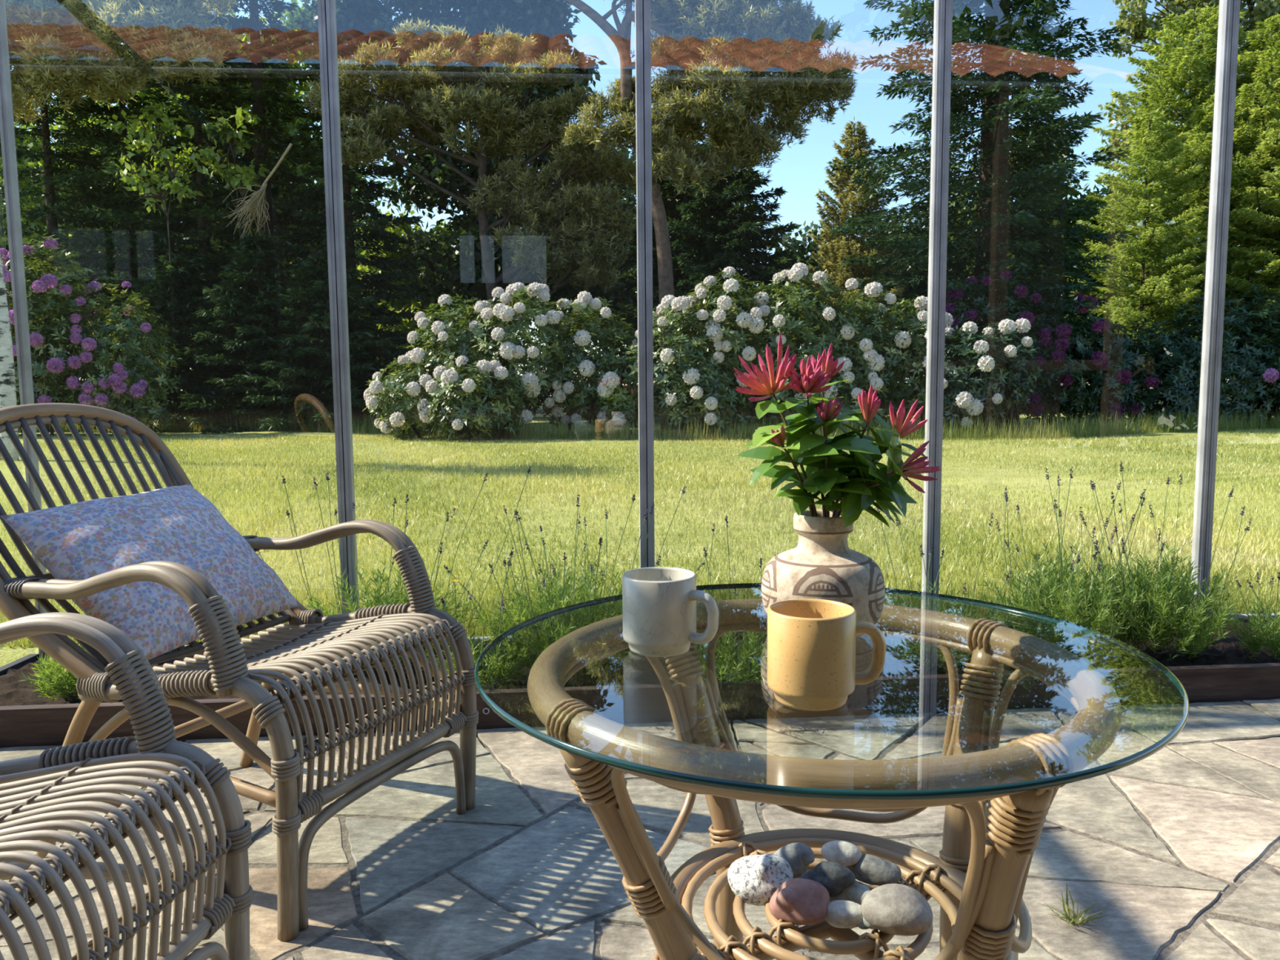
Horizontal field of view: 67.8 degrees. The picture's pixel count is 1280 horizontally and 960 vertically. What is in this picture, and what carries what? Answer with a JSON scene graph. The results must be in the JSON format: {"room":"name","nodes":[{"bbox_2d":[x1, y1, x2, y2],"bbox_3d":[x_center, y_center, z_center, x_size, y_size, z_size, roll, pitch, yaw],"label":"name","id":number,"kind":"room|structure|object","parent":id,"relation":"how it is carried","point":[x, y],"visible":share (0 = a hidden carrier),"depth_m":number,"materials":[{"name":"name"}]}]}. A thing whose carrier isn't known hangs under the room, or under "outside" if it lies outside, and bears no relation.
{"room":"glass sunroom","nodes":[
{"label":"glass sunroom","id":0,"kind":"room"},
{"bbox_2d":[0,698,1279,959],"bbox_3d":[0.843,0.955,0.715,5.930,0.062,4.828,-1,6,0],"label":"floor","id":1,"kind":"structure","parent":0,"point":[1179,845],"depth_m":2.06,"materials":[{"name":"stone"}]},
{"bbox_2d":[0,612,253,959],"bbox_3d":[-1.106,0.423,1.218,0.956,0.942,0.650,0,6,7],"label":"armchair","id":2,"kind":"object","parent":1,"relation":"on","point":[37,793],"visible":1,"depth_m":1.34,"materials":[{"name":"beige wicker"}]},
{"bbox_2d":[0,403,479,942],"bbox_3d":[-0.949,0.314,2.136,0.986,0.971,0.670,2,6,24],"label":"armchair","id":3,"kind":"object","parent":1,"relation":"on","point":[229,664],"visible":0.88,"depth_m":1.97,"materials":[{"name":"wicker"}]},
{"bbox_2d":[0,484,302,660],"bbox_3d":[-1.087,0.193,2.175,0.339,0.317,0.506,2,6,21],"label":"cushion","id":4,"kind":"object","parent":3,"relation":"on","point":[82,540],"visible":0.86,"depth_m":2.08,"materials":[{"name":"fabric"}]},
{"bbox_2d":[0,662,1279,747],"bbox_3d":[0.836,0.656,2.900,5.950,0.114,0.041,-1,6,-5],"label":"board","id":5,"kind":"object","parent":1,"relation":"on","point":[38,725],"visible":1,"depth_m":2.85,"materials":[{"name":"wood"}]},
{"bbox_2d":[474,582,1189,959],"bbox_3d":[0.205,0.544,1.172,0.788,0.683,0.788,-2,6,-15],"label":"table","id":6,"kind":"object","parent":1,"relation":"on","point":[978,878],"visible":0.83,"depth_m":1.03,"materials":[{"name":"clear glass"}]},
{"bbox_2d":[622,567,719,657],"bbox_3d":[0.038,0.159,1.141,0.122,0.092,0.089,3,7,30],"label":"coffee mug","id":7,"kind":"object","parent":6,"relation":"on","point":[659,603],"visible":1,"depth_m":1.11,"materials":[{"name":"white ceramic"}]},
{"bbox_2d":[727,853,793,906],"bbox_3d":[0.153,0.506,1.215,0.079,0.057,0.074,-3,6,-20],"label":"stone","id":8,"kind":"object","parent":6,"relation":"on","point":[754,879],"visible":0.89,"depth_m":1.20,"materials":[{"name":"stone"}]},
{"bbox_2d":[773,842,814,878],"bbox_3d":[0.198,0.502,1.251,0.067,0.045,0.038,-3,6,-25],"label":"stone","id":9,"kind":"object","parent":6,"relation":"on","point":[799,855],"visible":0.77,"depth_m":1.24,"materials":[{"name":"grey stone"}]},
{"bbox_2d":[768,877,830,924],"bbox_3d":[0.192,0.508,1.149,0.073,0.046,0.059,2,6,25],"label":"stone","id":10,"kind":"object","parent":6,"relation":"on","point":[797,901],"visible":1,"depth_m":1.13,"materials":[{"name":"pink stone"}]},
{"bbox_2d":[761,509,884,637],"bbox_3d":[0.236,0.118,1.234,0.158,0.152,0.158,-3,6,-25],"label":"ceramic vase","id":11,"kind":"object","parent":6,"relation":"on","point":[822,565],"visible":0.68,"depth_m":1.19,"materials":[{"name":"beige ceramic"}]},
{"bbox_2d":[733,333,840,516],"bbox_3d":[0.190,-0.018,1.202,0.138,0.330,0.119,1,6,13],"label":"sprig","id":12,"kind":"object","parent":11,"relation":"in","point":[773,388],"visible":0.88,"depth_m":1.18,"materials":[{"name":"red plant"}]},
{"bbox_2d":[737,419,849,516],"bbox_3d":[0.187,0.035,1.193,0.117,0.226,0.145,-2,6,-13],"label":"sprig","id":13,"kind":"object","parent":11,"relation":"in","point":[772,455],"visible":0.84,"depth_m":1.18,"materials":[{"name":"green plant"}]},
{"bbox_2d":[760,355,853,516],"bbox_3d":[0.216,-0.004,1.197,0.109,0.302,0.124,2,6,25],"label":"sprig","id":14,"kind":"object","parent":11,"relation":"in","point":[813,383],"visible":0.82,"depth_m":1.16,"materials":[{"name":"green plant"}]},
{"bbox_2d":[777,395,881,516],"bbox_3d":[0.233,0.022,1.191,0.137,0.252,0.140,-1,6,0],"label":"sprig","id":15,"kind":"object","parent":11,"relation":"in","point":[824,412],"visible":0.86,"depth_m":1.16,"materials":[{"name":"green plant"}]},
{"bbox_2d":[776,342,882,508],"bbox_3d":[0.243,-0.016,1.228,0.110,0.320,0.134,-4,7,-32],"label":"sprig","id":16,"kind":"object","parent":11,"relation":"in","point":[828,366],"visible":0.32,"depth_m":1.23,"materials":[{"name":"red plant"}]},
{"bbox_2d":[824,384,907,516],"bbox_3d":[0.274,0.012,1.215,0.112,0.266,0.123,-1,6,0],"label":"sprig","id":17,"kind":"object","parent":11,"relation":"in","point":[869,405],"visible":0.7,"depth_m":1.18,"materials":[{"name":"green plant"}]},
{"bbox_2d":[820,450,917,527],"bbox_3d":[0.284,0.049,1.195,0.102,0.197,0.118,-5,8,-40],"label":"sprig","id":18,"kind":"object","parent":11,"relation":"in","point":[853,504],"visible":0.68,"depth_m":1.17,"materials":[{"name":"green plant"}]},
{"bbox_2d":[836,399,928,515],"bbox_3d":[0.299,0.020,1.224,0.148,0.247,0.121,-1,6,0],"label":"sprig","id":19,"kind":"object","parent":11,"relation":"in","point":[883,437],"visible":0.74,"depth_m":1.20,"materials":[{"name":"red plant"}]},
{"bbox_2d":[834,424,941,525],"bbox_3d":[0.307,0.039,1.189,0.131,0.217,0.118,-1,6,0],"label":"sprig","id":20,"kind":"object","parent":11,"relation":"in","point":[913,469],"visible":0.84,"depth_m":1.17,"materials":[{"name":"green plant"}]},
{"bbox_2d":[767,598,885,711],"bbox_3d":[0.189,0.175,0.963,0.121,0.094,0.088,-1,6,-6],"label":"coffee mug","id":21,"kind":"object","parent":6,"relation":"on","point":[811,642],"visible":1,"depth_m":0.93,"materials":[{"name":"yellow ceramic"}]},
{"bbox_2d":[824,900,862,928],"bbox_3d":[0.245,0.517,1.132,0.054,0.027,0.035,-1,6,-4],"label":"stone","id":22,"kind":"object","parent":6,"relation":"on","point":[840,913],"visible":0.93,"depth_m":1.12,"materials":[{"name":"grey stone"}]},
{"bbox_2d":[829,880,858,902],"bbox_3d":[0.248,0.505,1.178,0.055,0.035,0.039,0,6,8],"label":"stone","id":23,"kind":"object","parent":6,"relation":"on","point":[842,896],"visible":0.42,"depth_m":1.16,"materials":[{"name":"stone"}]},
{"bbox_2d":[800,861,855,896],"bbox_3d":[0.232,0.491,1.175,0.067,0.040,0.035,2,6,20],"label":"stone","id":24,"kind":"object","parent":23,"relation":"on","point":[835,877],"visible":0.86,"depth_m":1.16,"materials":[{"name":"grey stone"}]},
{"bbox_2d":[846,882,871,905],"bbox_3d":[0.269,0.511,1.173,0.068,0.036,0.033,4,7,35],"label":"stone","id":25,"kind":"object","parent":23,"relation":"on","point":[856,892],"visible":0.3,"depth_m":1.16,"materials":[{"name":"grey stone"}]},
{"bbox_2d":[845,853,901,885],"bbox_3d":[0.302,0.505,1.236,0.072,0.035,0.045,1,6,18],"label":"stone","id":26,"kind":"object","parent":6,"relation":"on","point":[870,869],"visible":0.85,"depth_m":1.22,"materials":[{"name":"grey stone"}]},
{"bbox_2d":[821,840,862,866],"bbox_3d":[0.263,0.486,1.242,0.052,0.027,0.032,0,6,5],"label":"stone","id":27,"kind":"object","parent":26,"relation":"on","point":[844,853],"visible":0.91,"depth_m":1.23,"materials":[{"name":"grey stone"}]},
{"bbox_2d":[861,883,933,935],"bbox_3d":[0.301,0.505,1.117,0.083,0.049,0.071,0,6,8],"label":"stone","id":28,"kind":"object","parent":6,"relation":"on","point":[894,908],"visible":1,"depth_m":1.10,"materials":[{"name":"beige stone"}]},
{"bbox_2d":[857,917,876,929],"bbox_3d":[0.272,0.517,1.120,0.032,0.024,0.028,-4,7,-30],"label":"stone","id":29,"kind":"object","parent":28,"relation":"on","point":[864,925],"visible":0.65,"depth_m":1.11,"materials":[{"name":"grey stone"}]},
{"bbox_2d":[1033,880,1107,926],"bbox_3d":[0.806,0.783,1.773,0.110,0.071,0.094,-3,6,-24],"label":"grass tuft","id":30,"kind":"object","parent":1,"relation":"on","point":[1065,914],"visible":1,"depth_m":1.76,"materials":[{"name":"green plant"}]},
{"bbox_3d":[0.561,0.846,1.461,5.468,0.052,4.865,-1,6,0],"label":"trim","id":31,"kind":"structure","parent":1,"relation":"on","visible":0},
{"bbox_2d":[0,653,39,675],"bbox_3d":[-2.155,-0.387,1.074,0.046,2.530,4.380,-1,6,0],"label":"window","id":32,"kind":"structure","parent":31,"relation":"on","point":[18,664],"depth_m":3.28,"materials":[{"name":"metal"}]},
{"bbox_2d":[0,0,349,658],"bbox_3d":[-1.609,-0.621,3.330,1.092,2.530,0.046,-1,6,-5],"label":"window","id":33,"kind":"structure","parent":31,"relation":"on","point":[8,151],"depth_m":3.29,"materials":[{"name":"metal"}]},
{"bbox_2d":[325,0,648,644],"bbox_3d":[-0.522,-0.639,3.416,1.092,2.530,0.046,-1,6,-5],"label":"window","id":34,"kind":"structure","parent":31,"relation":"on","point":[331,14],"depth_m":3.39,"materials":[{"name":"metal"}]},
{"bbox_2d":[643,0,945,635],"bbox_3d":[0.565,-0.657,3.503,1.092,2.530,0.047,-1,6,-5],"label":"window","id":35,"kind":"structure","parent":31,"relation":"on","point":[939,5],"depth_m":3.49,"materials":[{"name":"metal"}]},
{"bbox_2d":[931,0,1233,624],"bbox_3d":[1.652,-0.675,3.589,1.092,2.530,0.046,-1,6,-5],"label":"window","id":36,"kind":"structure","parent":31,"relation":"on","point":[1225,9],"depth_m":3.58,"materials":[{"name":"metal"}]},
{"bbox_2d":[1202,0,1279,620],"bbox_3d":[2.739,-0.694,3.676,1.092,2.530,0.046,-1,6,-5],"label":"window","id":37,"kind":"structure","parent":31,"relation":"on","point":[1236,6],"depth_m":3.61,"materials":[{"name":"metal"}]},
{"bbox_2d":[0,610,1279,706],"bbox_3d":[0.895,0.606,3.305,6.100,0.036,0.763,-1,6,-5],"label":"soil","id":38,"kind":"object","parent":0,"point":[12,691],"visible":0.09,"depth_m":3.18,"materials":[{"name":"brown soil"}]},
{"bbox_2d":[17,639,88,701],"bbox_3d":[-1.714,0.572,2.883,0.287,0.180,0.272,2,6,23],"label":"plant","id":39,"kind":"object","parent":38,"relation":"on","point":[61,680],"visible":0.41,"depth_m":2.83,"materials":[{"name":"green plant"}]},
{"bbox_2d":[257,466,531,670],"bbox_3d":[-0.881,0.268,3.264,0.709,0.643,0.752,5,8,41],"label":"plant","id":40,"kind":"object","parent":38,"relation":"on","point":[385,598],"visible":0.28,"depth_m":3.18,"materials":[{"name":"green plant"}]},
{"bbox_2d":[451,579,458,621],"bbox_3d":[-0.592,0.489,3.065,0.030,0.338,0.029,-1,6,0],"label":"dandelion","id":41,"kind":"object","parent":38,"relation":"on","point":[452,580],"visible":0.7,"depth_m":3.05,"materials":[{"name":"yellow plant"}]},
{"bbox_2d":[425,547,545,689],"bbox_3d":[-0.497,0.426,2.978,0.378,0.438,0.428,5,8,43],"label":"plant","id":42,"kind":"object","parent":38,"relation":"on","point":[496,663],"visible":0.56,"depth_m":2.96,"materials":[{"name":"green plant"}]},
{"bbox_2d":[546,562,552,601],"bbox_3d":[-0.304,0.459,3.263,0.030,0.352,0.029,-1,6,0],"label":"dandelion","id":43,"kind":"object","parent":38,"relation":"on","point":[548,562],"visible":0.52,"depth_m":3.25,"materials":[{"name":"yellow plant"}]},
{"bbox_2d":[444,485,705,679],"bbox_3d":[-0.225,0.315,3.089,0.644,0.582,0.678,5,8,43],"label":"plant","id":44,"kind":"object","parent":38,"relation":"on","point":[580,615],"visible":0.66,"depth_m":3.02,"materials":[{"name":"green plant"}]},
{"bbox_2d":[661,515,777,689],"bbox_3d":[0.269,0.387,2.977,0.495,0.506,0.476,5,8,45],"label":"plant","id":45,"kind":"object","parent":38,"relation":"on","point":[745,660],"visible":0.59,"depth_m":2.93,"materials":[{"name":"green plant"}]},
{"bbox_2d":[867,507,1018,669],"bbox_3d":[1.004,0.347,3.059,0.493,0.515,0.530,-3,6,-25],"label":"plant","id":46,"kind":"object","parent":38,"relation":"on","point":[913,651],"visible":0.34,"depth_m":3.07,"materials":[{"name":"green plant"}]},
{"bbox_2d":[977,466,1148,657],"bbox_3d":[1.434,0.267,3.212,0.526,0.607,0.572,5,8,42],"label":"plant","id":47,"kind":"object","parent":38,"relation":"on","point":[1071,612],"visible":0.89,"depth_m":3.15,"materials":[{"name":"green plant"}]},
{"bbox_2d":[1069,461,1252,659],"bbox_3d":[1.728,0.267,3.183,0.536,0.611,0.529,-5,7,-36],"label":"plant","id":48,"kind":"object","parent":38,"relation":"on","point":[1166,604],"visible":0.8,"depth_m":3.13,"materials":[{"name":"green plant"}]},
{"bbox_2d":[1228,572,1279,660],"bbox_3d":[2.141,0.424,3.172,0.314,0.346,0.306,-6,8,-42],"label":"plant","id":49,"kind":"object","parent":38,"relation":"on","point":[1263,631],"visible":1,"depth_m":3.19,"materials":[{"name":"green plant"}]},
{"label":"outside","id":50,"kind":"structure","parent":0,"visible":0},
{"bbox_2d":[92,392,1279,418],"bbox_3d":[-0.041,-4.646,56.821,120.000,0.001,66.000,-1,6,0],"label":"ground","id":51,"kind":"structure","parent":50,"point":[540,411],"depth_m":35.51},
{"bbox_2d":[23,2,244,407],"bbox_3d":[-14.191,-8.508,26.635,6.514,14.226,6.654,-1,6,-10],"label":"spruce tree","id":52,"kind":"object","parent":51,"relation":"on","point":[84,190],"visible":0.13,"depth_m":26.17,"materials":[{"name":"green plant"}]},
{"bbox_2d":[0,0,391,372],"bbox_3d":[-16.123,-8.918,32.118,15.440,14.018,7.010,0,6,7],"label":"broadleaf tree","id":53,"kind":"object","parent":51,"relation":"on","point":[302,56],"visible":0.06,"depth_m":31.13,"materials":[{"name":"green plant"}]},
{"bbox_2d":[156,200,524,387],"bbox_3d":[-12.919,-7.503,40.932,16.276,9.370,10.470,-1,6,0],"label":"broadleaf tree","id":54,"kind":"object","parent":51,"relation":"on","point":[412,211],"visible":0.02,"depth_m":38.74,"materials":[{"name":"green plant"}]},
{"bbox_2d":[355,208,488,394],"bbox_3d":[-6.288,-4.860,28.443,5.255,6.450,3.282,-1,6,-2],"label":"broadleaf tree","id":55,"kind":"object","parent":51,"relation":"on","point":[410,326],"visible":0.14,"depth_m":27.75,"materials":[{"name":"green plant"}]},
{"bbox_2d":[288,0,637,419],"bbox_3d":[-4.607,-9.322,27.072,10.273,15.570,4.570,-1,6,-4],"label":"broadleaf tree","id":56,"kind":"object","parent":51,"relation":"on","point":[361,20],"visible":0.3,"depth_m":26.38,"materials":[{"name":"green plant"}]},
{"bbox_2d":[523,144,816,415],"bbox_3d":[0.407,-6.855,32.416,11.454,9.480,4.962,0,6,2],"label":"broadleaf tree","id":57,"kind":"object","parent":51,"relation":"on","point":[632,299],"visible":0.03,"depth_m":31.44,"materials":[{"name":"green plant"}]},
{"bbox_2d":[791,115,920,369],"bbox_3d":[6.764,-6.726,30.559,4.708,9.490,4.515,-4,7,-31],"label":"pine tree","id":58,"kind":"object","parent":51,"relation":"on","point":[849,201],"visible":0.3,"depth_m":29.85,"materials":[{"name":"green plant"}]},
{"bbox_2d":[753,198,1008,396],"bbox_3d":[8.824,-6.399,35.058,9.624,7.892,5.237,-1,6,0],"label":"broadleaf tree","id":59,"kind":"object","parent":51,"relation":"on","point":[802,250],"visible":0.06,"depth_m":34.92,"materials":[{"name":"green plant"}]},
{"bbox_2d":[921,117,1194,407],"bbox_3d":[14.274,-7.267,32.487,9.460,10.045,5.782,-1,6,-2],"label":"broadleaf tree","id":60,"kind":"object","parent":51,"relation":"on","point":[1065,192],"visible":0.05,"depth_m":31.47,"materials":[{"name":"green plant"}]},
{"bbox_2d":[1062,108,1236,396],"bbox_3d":[14.420,-6.063,27.199,4.601,8.716,4.752,-6,8,-42],"label":"tree","id":61,"kind":"object","parent":51,"relation":"on","point":[1146,236],"visible":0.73,"depth_m":26.44,"materials":[{"name":"green plant"}]},
{"bbox_2d":[1040,195,1279,380],"bbox_3d":[23.666,-8.048,39.436,16.467,10.113,8.552,-1,6,-2],"label":"broadleaf tree","id":62,"kind":"object","parent":51,"relation":"on","point":[1169,203],"visible":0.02,"depth_m":37.70,"materials":[{"name":"green plant"}]},
{"bbox_2d":[1055,3,1279,376],"bbox_3d":[16.764,-8.087,29.293,7.833,12.280,7.774,5,8,43],"label":"tree","id":63,"kind":"object","parent":51,"relation":"on","point":[1173,46],"visible":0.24,"depth_m":28.19,"materials":[{"name":"green plant"}]},
{"bbox_2d":[1097,0,1279,280],"bbox_3d":[19.638,-10.721,32.048,8.449,16.925,4.256,-1,6,-5],"label":"broadleaf tree","id":64,"kind":"object","parent":51,"relation":"on","point":[1264,10],"visible":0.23,"depth_m":31.37,"materials":[{"name":"green plant"}]},
{"bbox_2d":[1128,13,1279,349],"bbox_3d":[18.364,-7.557,28.059,6.891,11.448,7.360,5,8,44],"label":"tree","id":65,"kind":"object","parent":51,"relation":"on","point":[1262,64],"visible":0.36,"depth_m":26.82,"materials":[{"name":"green plant"}]},
{"bbox_2d":[1222,91,1279,375],"bbox_3d":[18.822,-6.775,26.255,6.160,10.249,6.138,-5,7,-36],"label":"tree","id":66,"kind":"object","parent":51,"relation":"on","point":[1261,217],"visible":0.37,"depth_m":26.02,"materials":[{"name":"green plant"}]},
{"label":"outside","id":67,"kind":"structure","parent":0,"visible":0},
{"bbox_2d":[0,413,1279,666],"bbox_3d":[-0.004,-0.460,14.421,68.000,0.075,27.213,-1,6,0],"label":"lawn","id":68,"kind":"structure","parent":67,"point":[7,655],"depth_m":8.27,"materials":[{"name":"green plant"}]},
{"bbox_2d":[0,255,19,461],"bbox_3d":[-9.898,-4.319,12.690,2.748,8.409,2.032,-1,6,0],"label":"birch tree","id":69,"kind":"object","parent":68,"relation":"on","point":[7,382],"visible":0.68,"depth_m":12.84,"materials":[{"name":"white plant"}]},
{"bbox_2d":[0,0,182,425],"bbox_3d":[-15.746,-7.588,25.197,6.800,12.682,6.538,-1,6,0],"label":"spruce tree","id":70,"kind":"object","parent":68,"relation":"on","point":[51,210],"visible":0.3,"depth_m":25.16,"materials":[{"name":"green plant"}]},
{"bbox_2d":[0,231,182,435],"bbox_3d":[-12.660,-2.910,19.808,5.955,4.243,2.812,-1,6,0],"label":"bush","id":71,"kind":"object","parent":68,"relation":"on","point":[55,362],"visible":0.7,"depth_m":19.40,"materials":[{"name":"green plant"}]},
{"bbox_2d":[4,0,245,128],"bbox_3d":[-12.662,-6.884,21.718,7.268,11.960,3.703,0,6,7],"label":"pine tree","id":72,"kind":"object","parent":68,"relation":"on","point":[46,42],"visible":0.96,"depth_m":20.97,"materials":[{"name":"green plant"}]},
{"bbox_2d":[111,98,210,415],"bbox_3d":[-11.247,-4.926,22.588,2.307,7.832,1.390,-1,6,0],"label":"sapling","id":73,"kind":"object","parent":68,"relation":"on","point":[175,185],"visible":0.96,"depth_m":22.31,"materials":[{"name":"green plant"}]},
{"bbox_2d":[74,249,273,432],"bbox_3d":[-11.149,-3.321,23.298,4.957,4.551,4.530,3,7,28],"label":"young spruce","id":74,"kind":"object","parent":68,"relation":"on","point":[195,282],"visible":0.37,"depth_m":22.71,"materials":[{"name":"green plant"}]},
{"bbox_2d":[81,0,290,425],"bbox_3d":[-11.789,-7.889,25.214,6.323,13.207,6.444,-1,6,0],"label":"spruce tree","id":75,"kind":"object","parent":68,"relation":"on","point":[205,246],"visible":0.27,"depth_m":24.60,"materials":[{"name":"green plant"}]},
{"bbox_2d":[189,106,271,420],"bbox_3d":[-9.725,-5.021,23.004,1.744,7.909,1.345,-1,6,0],"label":"sapling","id":76,"kind":"object","parent":68,"relation":"on","point":[237,181],"visible":0.88,"depth_m":22.69,"materials":[{"name":"green plant"}]},
{"bbox_2d":[159,230,354,434],"bbox_3d":[-9.005,-3.437,22.602,4.180,4.920,4.858,-6,8,-41],"label":"young spruce","id":77,"kind":"object","parent":68,"relation":"on","point":[251,256],"visible":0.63,"depth_m":22.06,"materials":[{"name":"green plant"}]},
{"bbox_2d":[162,0,383,417],"bbox_3d":[-9.365,-8.557,24.193,5.400,14.701,5.428,-1,6,0],"label":"spruce tree","id":78,"kind":"object","parent":68,"relation":"on","point":[260,98],"visible":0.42,"depth_m":23.82,"materials":[{"name":"green plant"}]},
{"bbox_2d":[226,247,418,431],"bbox_3d":[-7.308,-3.236,22.291,4.492,4.476,4.538,1,6,17],"label":"young spruce","id":79,"kind":"object","parent":68,"relation":"on","point":[307,325],"visible":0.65,"depth_m":21.67,"materials":[{"name":"green plant"}]},
{"bbox_2d":[249,32,444,423],"bbox_3d":[-7.468,-6.094,24.137,5.318,9.780,4.729,4,7,36],"label":"spruce tree","id":80,"kind":"object","parent":68,"relation":"on","point":[377,227],"visible":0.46,"depth_m":23.70,"materials":[{"name":"green plant"}]},
{"bbox_2d":[223,142,292,236],"bbox_3d":[-8.535,-6.522,21.432,1.512,2.051,0.783,-1,6,0],"label":"broom","id":81,"kind":"object","parent":80,"relation":"hanging from","point":[255,203],"visible":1,"depth_m":21.39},
{"bbox_2d":[300,17,636,421],"bbox_3d":[-3.731,-5.796,22.315,8.017,9.513,3.075,-1,6,-2],"label":"pine tree","id":82,"kind":"object","parent":68,"relation":"on","point":[495,113],"visible":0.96,"depth_m":21.67,"materials":[{"name":"green plant"}]},
{"bbox_2d":[363,282,662,440],"bbox_3d":[-2.310,-2.146,17.603,5.677,3.036,2.949,-1,6,-3],"label":"bush","id":83,"kind":"object","parent":68,"relation":"on","point":[450,402],"visible":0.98,"depth_m":17.20,"materials":[{"name":"green plant"}]},
{"bbox_2d":[0,426,1279,648],"bbox_3d":[-0.033,-0.181,11.386,30.532,0.070,15.597,-1,6,0],"label":"grass blades","id":84,"kind":"object","parent":68,"relation":"on","point":[1265,562],"visible":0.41,"depth_m":7.62,"materials":[{"name":"green plant"}]},
{"bbox_2d":[17,406,1279,440],"bbox_3d":[-0.150,-1.264,19.932,32.302,0.500,7.045,0,6,6],"label":"grass","id":85,"kind":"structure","parent":68,"relation":"on","point":[1085,430],"depth_m":17.05,"materials":[{"name":"green plant"}]},
{"bbox_2d":[583,115,776,420],"bbox_3d":[1.092,-5.450,25.149,5.646,8.144,5.211,0,6,4],"label":"spruce tree","id":86,"kind":"object","parent":68,"relation":"on","point":[670,202],"visible":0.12,"depth_m":24.42,"materials":[{"name":"green plant"}]},
{"bbox_2d":[560,0,860,430],"bbox_3d":[0.887,-5.992,19.939,7.631,10.279,3.053,-1,6,0],"label":"pine tree","id":87,"kind":"object","parent":68,"relation":"on","point":[691,33],"visible":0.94,"depth_m":19.44,"materials":[{"name":"green plant"}]},
{"bbox_2d":[184,561,1279,645],"bbox_3d":[0.314,0.501,3.894,4.769,0.220,0.703,-1,6,-5],"label":"grass","id":88,"kind":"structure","parent":68,"relation":"on","point":[473,629],"depth_m":3.96,"materials":[{"name":"green plant"}]},
{"bbox_2d":[653,120,812,422],"bbox_3d":[2.148,-5.052,23.716,4.510,7.623,4.542,-1,6,-8],"label":"spruce tree","id":89,"kind":"object","parent":68,"relation":"on","point":[740,231],"visible":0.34,"depth_m":22.93,"materials":[{"name":"green plant"}]},
{"bbox_2d":[630,262,957,436],"bbox_3d":[2.855,-2.350,17.750,6.131,3.302,2.494,-1,6,-6],"label":"bush","id":90,"kind":"object","parent":68,"relation":"on","point":[708,378],"visible":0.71,"depth_m":17.06,"materials":[{"name":"green plant"}]},
{"bbox_2d":[804,0,1133,424],"bbox_3d":[7.285,-10.666,21.076,6.710,19.238,7.230,4,7,37],"label":"spruce tree","id":91,"kind":"object","parent":68,"relation":"on","point":[996,185],"visible":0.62,"depth_m":20.60,"materials":[{"name":"green plant"}]},
{"bbox_2d":[915,317,1044,435],"bbox_3d":[6.102,-1.781,17.121,2.272,2.223,1.686,0,6,5],"label":"bush","id":92,"kind":"object","parent":68,"relation":"on","point":[986,380],"visible":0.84,"depth_m":16.74,"materials":[{"name":"green plant"}]},
{"bbox_2d":[921,265,1163,428],"bbox_3d":[8.085,-2.624,19.266,4.801,3.416,2.432,-1,6,0],"label":"bush","id":93,"kind":"object","parent":68,"relation":"on","point":[1094,358],"visible":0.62,"depth_m":18.62,"materials":[{"name":"green plant"}]},
{"bbox_2d":[1100,281,1279,426],"bbox_3d":[12.402,-2.632,19.390,5.862,3.345,2.660,-1,6,-3],"label":"bush","id":94,"kind":"object","parent":68,"relation":"on","point":[1180,388],"visible":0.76,"depth_m":18.91,"materials":[{"name":"green plant"}]},
{"bbox_2d":[1184,610,1251,623],"bbox_3d":[2.244,0.578,3.761,0.260,0.092,0.130,-1,6,-5],"label":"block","id":95,"kind":"object","parent":68,"relation":"on","point":[1240,615],"visible":0.02,"depth_m":3.72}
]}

